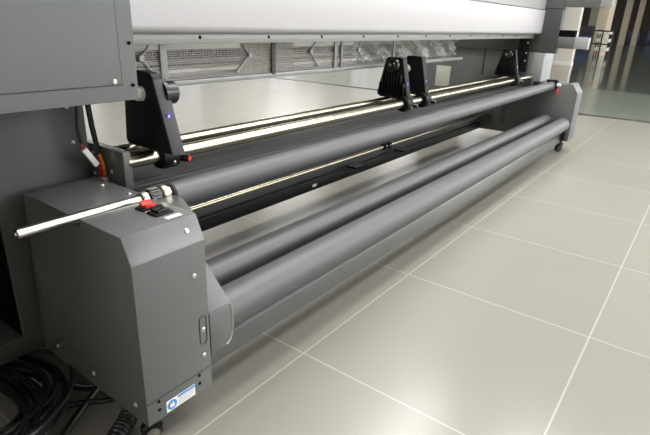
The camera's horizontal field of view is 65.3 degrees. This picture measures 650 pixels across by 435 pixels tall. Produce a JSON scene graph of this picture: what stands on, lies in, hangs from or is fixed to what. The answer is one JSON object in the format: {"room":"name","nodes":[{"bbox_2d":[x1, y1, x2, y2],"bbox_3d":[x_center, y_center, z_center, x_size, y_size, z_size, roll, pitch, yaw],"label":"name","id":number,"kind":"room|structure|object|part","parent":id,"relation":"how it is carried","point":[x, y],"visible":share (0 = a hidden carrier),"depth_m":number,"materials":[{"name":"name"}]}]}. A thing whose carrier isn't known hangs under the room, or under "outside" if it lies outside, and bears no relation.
{"room":"print shop","nodes":[
{"label":"print shop","id":0,"kind":"room"},
{"bbox_2d":[0,69,649,434],"bbox_3d":[0.712,0.438,2.050,17.000,0.001,13.300,17,26,33],"label":"floor","id":1,"kind":"structure","parent":0,"point":[524,309],"depth_m":2.13,"materials":[{"name":"grey tile"}]},
{"bbox_2d":[0,348,114,434],"bbox_3d":[-0.963,0.540,1.484,0.550,0.090,0.678,17,26,33],"label":"cable coil","id":2,"kind":"object","parent":1,"relation":"on","point":[29,420],"visible":0.88,"depth_m":1.50,"materials":[{"name":"black rubber"}]},
{"bbox_2d":[60,386,99,434],"bbox_3d":[-1.230,0.833,0.807,0.383,0.020,2.110,18,27,35],"label":"cable","id":3,"kind":"object","parent":1,"relation":"on","point":[95,390],"visible":0.73,"depth_m":1.50,"materials":[{"name":"black plastic"}]},
{"bbox_2d":[107,407,137,434],"bbox_3d":[-1.159,0.838,0.735,0.283,0.072,2.096,20,27,37],"label":"corrugated hose","id":4,"kind":"object","parent":1,"relation":"on","point":[125,421],"visible":0.59,"depth_m":1.43,"materials":[{"name":"black plastic"}]},
{"bbox_2d":[13,71,582,434],"bbox_3d":[0.608,-0.437,3.270,0.867,0.728,5.010,17,26,33],"label":"printer take-up roller","id":5,"kind":"object","parent":1,"relation":"on","point":[130,299],"visible":0.98,"depth_m":1.64,"materials":[{"name":"grey metal"}]},
{"bbox_3d":[-0.611,-0.008,1.310,0.027,0.027,0.360,17,26,33],"label":"drive rod","id":6,"kind":"part","parent":5,"relation":"part of","materials":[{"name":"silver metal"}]},
{"bbox_3d":[-0.478,-0.028,1.366,0.037,0.006,0.054,17,26,33],"label":"switch frame","id":7,"kind":"part","parent":5,"relation":"part of","materials":[{"name":"black paint"}]},
{"bbox_2d":[125,70,190,168],"bbox_3d":[-0.542,-0.312,1.631,0.290,0.317,0.149,17,26,33],"label":"holder","id":8,"kind":"object","parent":5,"relation":"attached to","point":[151,123],"visible":0.84,"depth_m":1.55,"materials":[{"name":"black paint"}]},
{"bbox_3d":[-0.548,-0.334,1.578,0.229,0.239,0.030,17,26,33],"label":"plate","id":9,"kind":"part","parent":8,"relation":"part of","materials":[{"name":"black paint"}]},
{"bbox_3d":[-0.434,-0.015,1.336,0.042,0.007,0.054,17,26,33],"label":"switch frame","id":10,"kind":"part","parent":5,"relation":"part of","materials":[{"name":"black paint"}]},
{"bbox_3d":[0.593,-0.702,3.345,0.150,0.035,4.330,17,26,33],"label":"plate","id":11,"kind":"part","parent":5,"relation":"part of","materials":[{"name":"grey"}]},
{"bbox_3d":[0.725,-0.659,3.233,0.185,0.037,4.365,17,26,33],"label":"table plate","id":12,"kind":"part","parent":5,"relation":"part of","materials":[{"name":"grey"}]},
{"bbox_2d":[377,57,417,111],"bbox_3d":[0.417,-0.764,2.909,0.247,0.296,0.095,14,24,27],"label":"holder","id":13,"kind":"object","parent":5,"relation":"attached to","point":[394,82],"visible":0.98,"depth_m":2.88,"materials":[{"name":"black paint"}]},
{"bbox_3d":[0.394,-0.806,2.909,0.189,0.218,0.030,17,26,33],"label":"plate","id":14,"kind":"part","parent":13,"relation":"part of","materials":[{"name":"black paint"}]},
{"bbox_2d":[406,55,435,107],"bbox_3d":[0.554,-0.825,3.080,0.247,0.296,0.106,14,24,26],"label":"holder","id":15,"kind":"object","parent":5,"relation":"attached to","point":[417,69],"visible":0.73,"depth_m":3.06,"materials":[{"name":"black paint"}]},
{"bbox_3d":[0.535,-0.870,3.086,0.189,0.218,0.030,17,26,33],"label":"plate","id":16,"kind":"part","parent":15,"relation":"part of","materials":[{"name":"black paint"}]},
{"bbox_2d":[494,49,522,85],"bbox_3d":[1.608,-1.304,4.409,0.247,0.296,0.095,14,24,27],"label":"holder","id":17,"kind":"object","parent":5,"relation":"attached to","point":[507,66],"visible":0.98,"depth_m":4.38,"materials":[{"name":"black paint"}]},
{"bbox_3d":[1.586,-1.346,4.408,0.189,0.218,0.030,17,26,33],"label":"plate","id":18,"kind":"part","parent":17,"relation":"part of","materials":[{"name":"black paint"}]},
{"bbox_3d":[2.350,-1.014,4.855,0.097,0.518,0.222,17,26,33],"label":"edge trim","id":19,"kind":"part","parent":5,"relation":"part of","materials":[{"name":"grey"}]},
{"bbox_2d":[0,0,614,365],"bbox_3d":[0.166,-0.811,2.982,1.690,1.600,5.930,17,26,33],"label":"printer","id":20,"kind":"object","parent":1,"relation":"on","point":[57,56],"visible":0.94,"depth_m":1.86,"materials":[{"name":"grey plastic"}]},
{"bbox_3d":[-0.867,-0.491,0.761,0.003,0.652,1.172,17,26,33],"label":"access panel","id":21,"kind":"part","parent":20,"relation":"part of","materials":[{"name":"grey metal"}]},
{"bbox_2d":[74,106,101,177],"bbox_3d":[-0.720,-0.235,1.542,0.022,0.293,0.062,17,26,33],"label":"wire","id":22,"kind":"object","parent":20,"relation":"hanging from","point":[84,150],"visible":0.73,"depth_m":1.53,"materials":[{"name":"black"}]},
{"bbox_2d":[85,105,107,180],"bbox_3d":[-0.702,-0.235,1.555,0.032,0.303,0.038,17,26,33],"label":"wire","id":23,"kind":"object","parent":20,"relation":"hanging from","point":[87,107],"visible":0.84,"depth_m":1.55,"materials":[{"name":"black rubber cable"},{"name":"red wire"},{"name":"white plastic"}]},
{"bbox_2d":[160,56,451,80],"bbox_3d":[0.051,-0.832,2.794,0.100,0.012,3.080,17,26,33],"label":"tray","id":24,"kind":"object","parent":20,"relation":"on","point":[427,57],"depth_m":2.57,"materials":[{"name":"metal"}]},
{"bbox_3d":[0.127,-0.811,2.755,0.025,0.020,3.100,17,26,33],"label":"rail","id":25,"kind":"part","parent":20,"relation":"part of","materials":[{"name":"grey metal"}]},
{"bbox_3d":[0.394,-0.490,3.543,0.025,0.025,4.395,17,26,33],"label":"guide rod","id":26,"kind":"part","parent":20,"relation":"part of","materials":[{"name":"silver metal"}]},
{"bbox_3d":[1.254,-1.508,5.404,0.160,0.210,0.006,17,26,33],"label":"plate","id":27,"kind":"part","parent":20,"relation":"part of","materials":[{"name":"grey"}]},
{"bbox_3d":[1.862,-1.524,4.768,0.100,0.292,0.040,17,26,33],"label":"hanging post","id":28,"kind":"part","parent":20,"relation":"part of","materials":[{"name":"black metal"}]},
{"bbox_3d":[2.207,-1.595,4.631,0.143,0.100,0.085,17,26,33],"label":"arm","id":29,"kind":"part","parent":20,"relation":"part of"},
{"bbox_3d":[2.311,-1.566,4.559,0.116,0.100,0.085,17,26,33],"label":"arm","id":30,"kind":"part","parent":20,"relation":"part of","materials":[{"name":"grey"}]},
{"bbox_3d":[2.281,-1.970,4.437,0.289,0.245,0.085,17,26,33],"label":"arm","id":31,"kind":"part","parent":20,"relation":"part of"},
{"bbox_3d":[2.433,-1.925,4.333,0.090,0.240,0.085,17,26,33],"label":"arm","id":32,"kind":"part","parent":20,"relation":"part of","materials":[{"name":"grey"}]},
{"bbox_2d":[134,41,649,94],"bbox_3d":[14.481,-8.244,25.603,25.000,0.001,70.000,17,26,33],"label":"floor","id":33,"kind":"structure","parent":0,"point":[627,67],"depth_m":15.65,"materials":[{"name":"grey tile"}]},
{"bbox_2d":[205,69,649,122],"bbox_3d":[4.423,-1.246,6.722,17.029,0.004,0.100,16,25,30],"label":"trim","id":34,"kind":"structure","parent":33,"relation":"on","point":[205,69],"depth_m":8.88,"materials":[{"name":"grey"}]},
{"bbox_2d":[578,26,595,47],"bbox_3d":[15.409,-10.600,29.921,1.400,1.300,0.900,17,26,33],"label":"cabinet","id":35,"kind":"object","parent":33,"relation":"on","point":[585,31],"visible":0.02,"depth_m":29.54,"materials":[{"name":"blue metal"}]},
{"bbox_2d":[579,26,595,34],"bbox_3d":[15.425,-10.975,29.774,1.280,0.494,0.600,17,26,33],"label":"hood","id":36,"kind":"object","parent":35,"relation":"attached to","point":[584,30],"depth_m":29.55,"materials":[{"name":"grey metal"}]},
{"bbox_2d":[587,30,614,57],"bbox_3d":[11.869,-7.474,21.851,0.858,1.109,0.058,17,26,33],"label":"safety railing","id":37,"kind":"object","parent":33,"relation":"on","point":[602,31],"visible":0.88,"depth_m":21.78,"materials":[{"name":"grey metal"}]},
{"bbox_3d":[11.549,-7.569,22.071,0.058,1.100,0.058,17,26,33],"label":"post","id":38,"kind":"part","parent":37,"relation":"part of","materials":[{"name":"grey metal"}]},
{"bbox_3d":[11.869,-7.470,21.853,0.058,1.100,0.058,17,26,33],"label":"post","id":39,"kind":"part","parent":37,"relation":"part of","materials":[{"name":"grey"}]},
{"bbox_3d":[11.889,-7.963,21.659,0.800,0.058,0.058,17,26,33],"label":"rail","id":40,"kind":"part","parent":37,"relation":"part of","materials":[{"name":"grey metal"}]},
{"bbox_3d":[12.189,-7.371,21.634,0.058,1.100,0.058,17,26,33],"label":"post","id":41,"kind":"part","parent":37,"relation":"part of","materials":[{"name":"grey metal"}]},
{"bbox_2d":[593,29,613,56],"bbox_3d":[12.364,-7.751,22.552,0.514,1.150,0.600,17,26,33],"label":"tool cart","id":42,"kind":"object","parent":33,"relation":"on","point":[598,40],"visible":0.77,"depth_m":22.36,"materials":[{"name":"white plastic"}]},
{"bbox_2d":[594,47,608,50],"bbox_3d":[12.355,-7.514,22.645,0.510,0.140,0.600,17,26,33],"label":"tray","id":43,"kind":"object","parent":42,"relation":"on","point":[596,48],"depth_m":22.44,"materials":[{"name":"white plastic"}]},
{"bbox_2d":[596,38,610,41],"bbox_3d":[12.369,-7.858,22.510,0.510,0.140,0.600,17,26,33],"label":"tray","id":44,"kind":"object","parent":42,"relation":"on","point":[598,39],"depth_m":22.29,"materials":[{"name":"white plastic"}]},
{"bbox_2d":[628,26,642,43],"bbox_3d":[28.953,-17.028,47.301,0.900,1.600,0.800,17,26,33],"label":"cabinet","id":45,"kind":"object","parent":33,"relation":"on","point":[640,30],"visible":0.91,"depth_m":47.09,"materials":[{"name":"blue metal"}]},
{"bbox_2d":[631,26,642,32],"bbox_3d":[28.972,-17.490,47.120,0.780,0.608,0.500,17,26,33],"label":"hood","id":46,"kind":"object","parent":45,"relation":"attached to","point":[640,30],"depth_m":46.97,"materials":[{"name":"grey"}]},
{"bbox_2d":[645,31,649,44],"bbox_3d":[30.719,-16.441,45.578,2.900,1.900,1.000,17,26,33],"label":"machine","id":47,"kind":"object","parent":33,"relation":"on","point":[648,35],"visible":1,"depth_m":46.08,"materials":[{"name":"blue metal"}]},
{"bbox_2d":[211,61,649,121],"bbox_3d":[5.605,-1.782,8.210,17.000,0.003,4.750,17,26,33],"label":"floor strip","id":48,"kind":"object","parent":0,"point":[625,105],"visible":0.4,"depth_m":9.30,"materials":[{"name":"grey tile"}]},
{"bbox_2d":[552,7,583,65],"bbox_3d":[7.671,-7.390,15.596,0.884,5.200,0.324,17,26,33],"label":"pillar","id":49,"kind":"structure","parent":0,"point":[573,15],"depth_m":15.95,"materials":[{"name":"white paint"}]},
{"bbox_2d":[588,8,599,48],"bbox_3d":[16.322,-12.794,30.264,0.500,5.200,0.700,17,26,33],"label":"pillar","id":50,"kind":"structure","parent":0,"point":[594,11],"depth_m":30.30,"materials":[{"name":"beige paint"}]},
{"bbox_2d":[589,0,616,55],"bbox_3d":[12.962,-10.090,23.027,0.454,5.200,1.324,17,26,33],"label":"pillar","id":51,"kind":"structure","parent":0,"point":[605,16],"depth_m":23.11,"materials":[{"name":"beige paint"}]},
{"bbox_2d":[581,0,649,42],"bbox_3d":[34.424,-19.657,49.639,25.000,5.200,0.300,17,26,33],"label":"wall","id":52,"kind":"structure","parent":0,"point":[620,8],"depth_m":51.98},
{"bbox_2d":[617,0,633,44],"bbox_3d":[25.150,-17.070,42.080,0.484,5.200,0.424,17,26,33],"label":"pillar","id":53,"kind":"structure","parent":0,"point":[629,5],"depth_m":42.23,"materials":[{"name":"beige paint"}]},
{"bbox_2d":[630,0,646,44],"bbox_3d":[27.151,-17.592,43.620,0.424,5.200,0.424,17,26,33],"label":"pillar","id":54,"kind":"structure","parent":0,"point":[643,2],"depth_m":43.75,"materials":[{"name":"beige paint"}]}
]}

